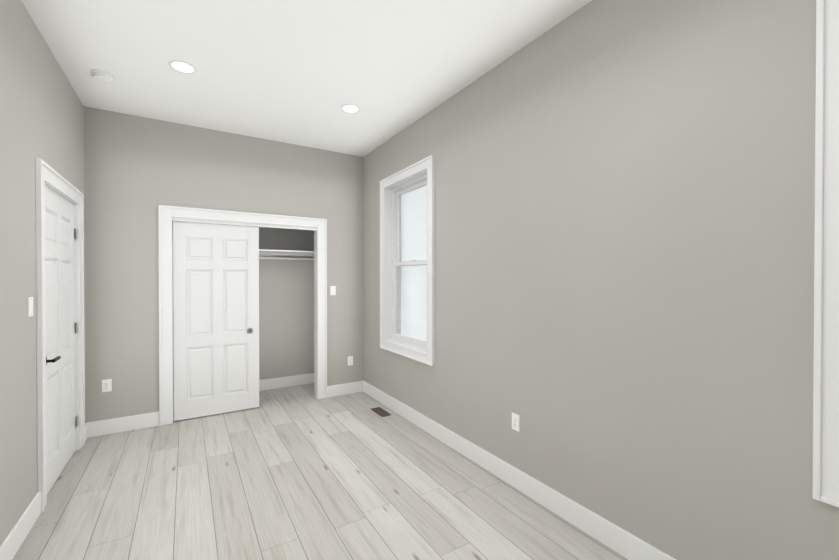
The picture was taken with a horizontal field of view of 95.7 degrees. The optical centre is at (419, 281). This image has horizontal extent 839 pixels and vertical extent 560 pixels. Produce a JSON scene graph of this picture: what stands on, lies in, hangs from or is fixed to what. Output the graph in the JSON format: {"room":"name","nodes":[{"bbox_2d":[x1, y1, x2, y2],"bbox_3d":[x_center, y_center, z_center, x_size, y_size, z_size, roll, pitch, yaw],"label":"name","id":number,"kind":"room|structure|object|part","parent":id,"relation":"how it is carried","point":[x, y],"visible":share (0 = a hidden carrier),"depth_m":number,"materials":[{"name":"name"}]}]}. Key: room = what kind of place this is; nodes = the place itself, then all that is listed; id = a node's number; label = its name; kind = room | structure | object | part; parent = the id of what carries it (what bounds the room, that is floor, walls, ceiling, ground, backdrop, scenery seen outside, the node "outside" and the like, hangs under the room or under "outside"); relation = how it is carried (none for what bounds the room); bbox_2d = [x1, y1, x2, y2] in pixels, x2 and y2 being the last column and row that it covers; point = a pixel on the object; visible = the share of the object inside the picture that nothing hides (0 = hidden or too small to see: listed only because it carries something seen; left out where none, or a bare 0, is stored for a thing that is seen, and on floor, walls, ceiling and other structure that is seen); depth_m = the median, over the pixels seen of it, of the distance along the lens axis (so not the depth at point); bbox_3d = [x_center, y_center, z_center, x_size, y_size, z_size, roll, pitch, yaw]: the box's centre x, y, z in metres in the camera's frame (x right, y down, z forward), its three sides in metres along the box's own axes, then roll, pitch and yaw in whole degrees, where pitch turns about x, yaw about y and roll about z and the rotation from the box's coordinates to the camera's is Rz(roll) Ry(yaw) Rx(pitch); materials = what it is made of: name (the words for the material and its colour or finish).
{"room":"empty bedroom","nodes":[
{"label":"empty bedroom","id":0,"kind":"room"},
{"bbox_2d":[0,0,85,545],"bbox_3d":[-1.456,-0.064,0.742,0.120,3.050,6.634,0,0,-32],"label":"wall","id":1,"kind":"structure","parent":0,"point":[41,111],"depth_m":2.16,"materials":[{"name":"paint"}]},
{"bbox_2d":[28,297,32,316],"bbox_3d":[-2.316,0.149,2.265,0.011,0.116,0.072,0,0,-32],"label":"light switch","id":2,"kind":"object","parent":1,"relation":"attached to","point":[30,305],"visible":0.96,"depth_m":2.25,"materials":[{"name":"white plastic"}]},
{"bbox_2d":[0,422,87,559],"bbox_3d":[-1.398,1.390,0.789,0.016,0.140,6.394,0,0,-32],"label":"baseboard","id":3,"kind":"structure","parent":1,"relation":"attached to","point":[13,541],"depth_m":2.10,"materials":[{"name":"white wood"}]},
{"bbox_2d":[35,158,84,512],"bbox_3d":[-2.724,0.338,2.823,0.158,2.215,1.152,0,0,-32],"label":"door frame","id":4,"kind":"structure","parent":1,"relation":"attached to","point":[45,172],"depth_m":2.45,"materials":[{"name":"white wood"}]},
{"bbox_2d":[45,185,77,493],"bbox_3d":[-2.683,0.393,2.855,0.095,2.089,0.926,0,0,-32],"label":"door","id":5,"kind":"structure","parent":1,"relation":"in","point":[60,333],"depth_m":2.84,"materials":[{"name":"white wood"}]},
{"bbox_3d":[-2.484,0.527,2.565,0.060,0.066,0.158,0,0,-32],"label":"handle","id":6,"kind":"part","parent":5,"relation":"part of","materials":[{"name":"black metal"}]},
{"bbox_3d":[-2.921,0.392,3.232,0.014,1.690,0.036,0,0,-32],"label":"left door hinges","id":7,"kind":"part","parent":5,"relation":"part of","materials":[{"name":"metal"}]},
{"bbox_2d":[84,106,363,422],"bbox_3d":[-1.935,-0.090,4.272,2.764,3.050,0.120,0,0,-32],"label":"wall","id":8,"kind":"structure","parent":0,"point":[138,170],"depth_m":3.78,"materials":[{"name":"paint"}]},
{"bbox_2d":[102,379,111,391],"bbox_3d":[-2.948,0.980,3.581,0.072,0.116,0.009,0,0,-32],"label":"electrical outlet","id":9,"kind":"object","parent":8,"relation":"attached to","point":[106,385],"visible":1,"depth_m":3.58,"materials":[{"name":"white plastic"}]},
{"bbox_2d":[173,221,258,420],"bbox_3d":[-2.174,0.404,4.104,0.815,2.041,0.034,0,0,-32],"label":"closet door","id":10,"kind":"structure","parent":8,"relation":"in","point":[216,309],"depth_m":4.07,"materials":[{"name":"white wood"}]},
{"bbox_2d":[88,381,362,437],"bbox_3d":[-1.900,1.365,4.225,2.732,0.140,0.016,0,0,-32],"label":"baseboard","id":11,"kind":"structure","parent":8,"relation":"attached to","point":[116,425],"depth_m":3.69,"materials":[{"name":"white wood"}]},
{"bbox_2d":[158,205,326,425],"bbox_3d":[-1.907,0.382,4.293,1.514,2.105,0.120,0,0,-32],"label":"door frame","id":12,"kind":"structure","parent":8,"relation":"attached to","point":[315,281],"depth_m":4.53,"materials":[{"name":"white wood"}]},
{"bbox_2d":[330,286,335,294],"bbox_3d":[-1.075,0.111,4.726,0.072,0.116,0.011,0,0,-32],"label":"light switch","id":13,"kind":"object","parent":8,"relation":"attached to","point":[332,290],"visible":1,"depth_m":4.72,"materials":[{"name":"white plastic"}]},
{"bbox_2d":[348,356,352,365],"bbox_3d":[-0.882,1.010,4.853,0.072,0.116,0.009,0,0,-32],"label":"electrical outlet","id":14,"kind":"object","parent":8,"relation":"attached to","point":[350,360],"visible":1,"depth_m":4.85,"materials":[{"name":"white plastic"}]},
{"bbox_2d":[173,221,313,390],"bbox_3d":[-2.207,-0.093,4.598,2.884,3.050,0.720,0,0,-32],"label":"wall","id":15,"kind":"structure","parent":0,"point":[286,317],"depth_m":5.15,"materials":[{"name":"paint"}]},
{"bbox_2d":[173,373,313,396],"bbox_3d":[-2.101,1.362,4.615,1.950,0.140,0.620,0,0,-32],"label":"baseboard","id":16,"kind":"structure","parent":15,"relation":"attached to","point":[280,382],"depth_m":5.14,"materials":[{"name":"white wood"}]},
{"bbox_2d":[259,249,313,259],"bbox_3d":[-2.169,-0.348,4.713,1.948,0.100,0.359,0,0,-32],"label":"closet shelf","id":17,"kind":"object","parent":15,"relation":"attached to","point":[284,254],"depth_m":4.97,"materials":[{"name":"white"}]},
{"bbox_3d":[-2.112,-0.323,4.620,1.910,0.032,0.032,0,0,-32],"label":"rod","id":18,"kind":"part","parent":17,"relation":"part of","materials":[{"name":"grey metal"}]},
{"bbox_2d":[21,0,591,156],"bbox_3d":[-0.366,-1.647,1.825,3.124,0.100,7.354,0,0,-32],"label":"ceiling","id":19,"kind":"structure","parent":0,"point":[299,72],"depth_m":2.69,"materials":[{"name":"white paint"}]},
{"bbox_2d":[90,69,114,83],"bbox_3d":[-2.452,-1.579,2.940,0.144,0.052,0.144,0,0,-32],"label":"smoke detector","id":20,"kind":"object","parent":19,"relation":"attached to","point":[102,76],"visible":1,"depth_m":2.91,"materials":[{"name":"white plastic"}]},
{"bbox_2d":[169,60,196,73],"bbox_3d":[-1.765,-1.600,2.835,0.176,0.007,0.176,0,0,-32],"label":"recessed light","id":21,"kind":"object","parent":19,"relation":"in","point":[183,66],"visible":1,"depth_m":2.83,"materials":[{"name":"white"}]},
{"bbox_2d":[341,104,359,112],"bbox_3d":[-0.640,-1.605,3.526,0.176,0.007,0.176,0,0,-32],"label":"recessed light","id":22,"kind":"object","parent":19,"relation":"in","point":[350,108],"visible":1,"depth_m":3.52,"materials":[{"name":"white"}]},
{"bbox_2d":[12,383,626,559],"bbox_3d":[-0.366,1.503,1.848,3.124,0.100,7.354,0,0,-32],"label":"floor","id":23,"kind":"structure","parent":0,"point":[300,472],"depth_m":2.55,"materials":[{"name":"grey wood"}]},
{"bbox_2d":[371,407,390,416],"bbox_3d":[-0.427,1.433,4.185,0.120,0.006,0.300,0,0,-32],"label":"floor vent","id":24,"kind":"object","parent":23,"relation":"in","point":[380,411],"visible":1,"depth_m":4.18,"materials":[{"name":"brown metal"}]},
{"bbox_2d":[364,0,838,559],"bbox_3d":[0.862,-0.078,2.592,0.240,3.050,7.354,0,0,-32],"label":"wall","id":25,"kind":"structure","parent":0,"point":[624,248],"depth_m":1.94,"materials":[{"name":"paint"}]},
{"bbox_2d":[386,170,426,352],"bbox_3d":[-0.047,-0.199,4.067,0.241,1.790,0.943,0,0,-32],"label":"liner","id":26,"kind":"object","parent":25,"relation":"attached to","point":[389,259],"visible":0.15,"depth_m":4.40,"materials":[{"name":"white wood"}]},
{"bbox_2d":[380,155,434,365],"bbox_3d":[-0.087,-0.199,4.042,0.206,1.960,1.113,0,0,-32],"label":"window","id":27,"kind":"structure","parent":25,"relation":"in","point":[428,165],"depth_m":4.12,"materials":[{"name":"white wood"}]},
{"bbox_3d":[-0.042,-0.199,4.070,0.100,1.750,0.903,0,0,-32],"label":"window sash","id":28,"kind":"part","parent":27,"relation":"part of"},
{"bbox_3d":[-0.046,-0.199,4.068,0.044,1.610,0.763,0,0,-32],"label":"glass","id":29,"kind":"part","parent":27,"relation":"part of","materials":[{"name":"glass"}]},
{"bbox_2d":[401,185,426,340],"bbox_3d":[0.013,-0.200,4.104,0.044,1.744,0.895,0,0,-32],"label":"window glass","id":30,"kind":"object","parent":27,"relation":"attached to","point":[412,214],"depth_m":4.22,"materials":[{"name":"glass"}]},
{"bbox_2d":[512,413,519,431],"bbox_3d":[0.674,0.987,2.668,0.008,0.116,0.072,0,0,-32],"label":"outlet","id":31,"kind":"object","parent":25,"relation":"attached to","point":[516,422],"visible":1,"depth_m":2.66,"materials":[{"name":"white plastic"}]},
{"bbox_2d":[363,381,675,559],"bbox_3d":[0.942,1.380,2.229,0.016,0.140,6.394,0,0,-32],"label":"baseboard","id":32,"kind":"structure","parent":25,"relation":"attached to","point":[618,540],"depth_m":2.48,"materials":[{"name":"white wood"}]},
{"bbox_2d":[813,0,838,507],"bbox_3d":[1.798,-0.181,0.949,0.174,1.950,1.113,0,0,-32],"label":"window","id":33,"kind":"structure","parent":25,"relation":"in","point":[826,387],"depth_m":1.36,"materials":[{"name":"white wood"}]}
]}

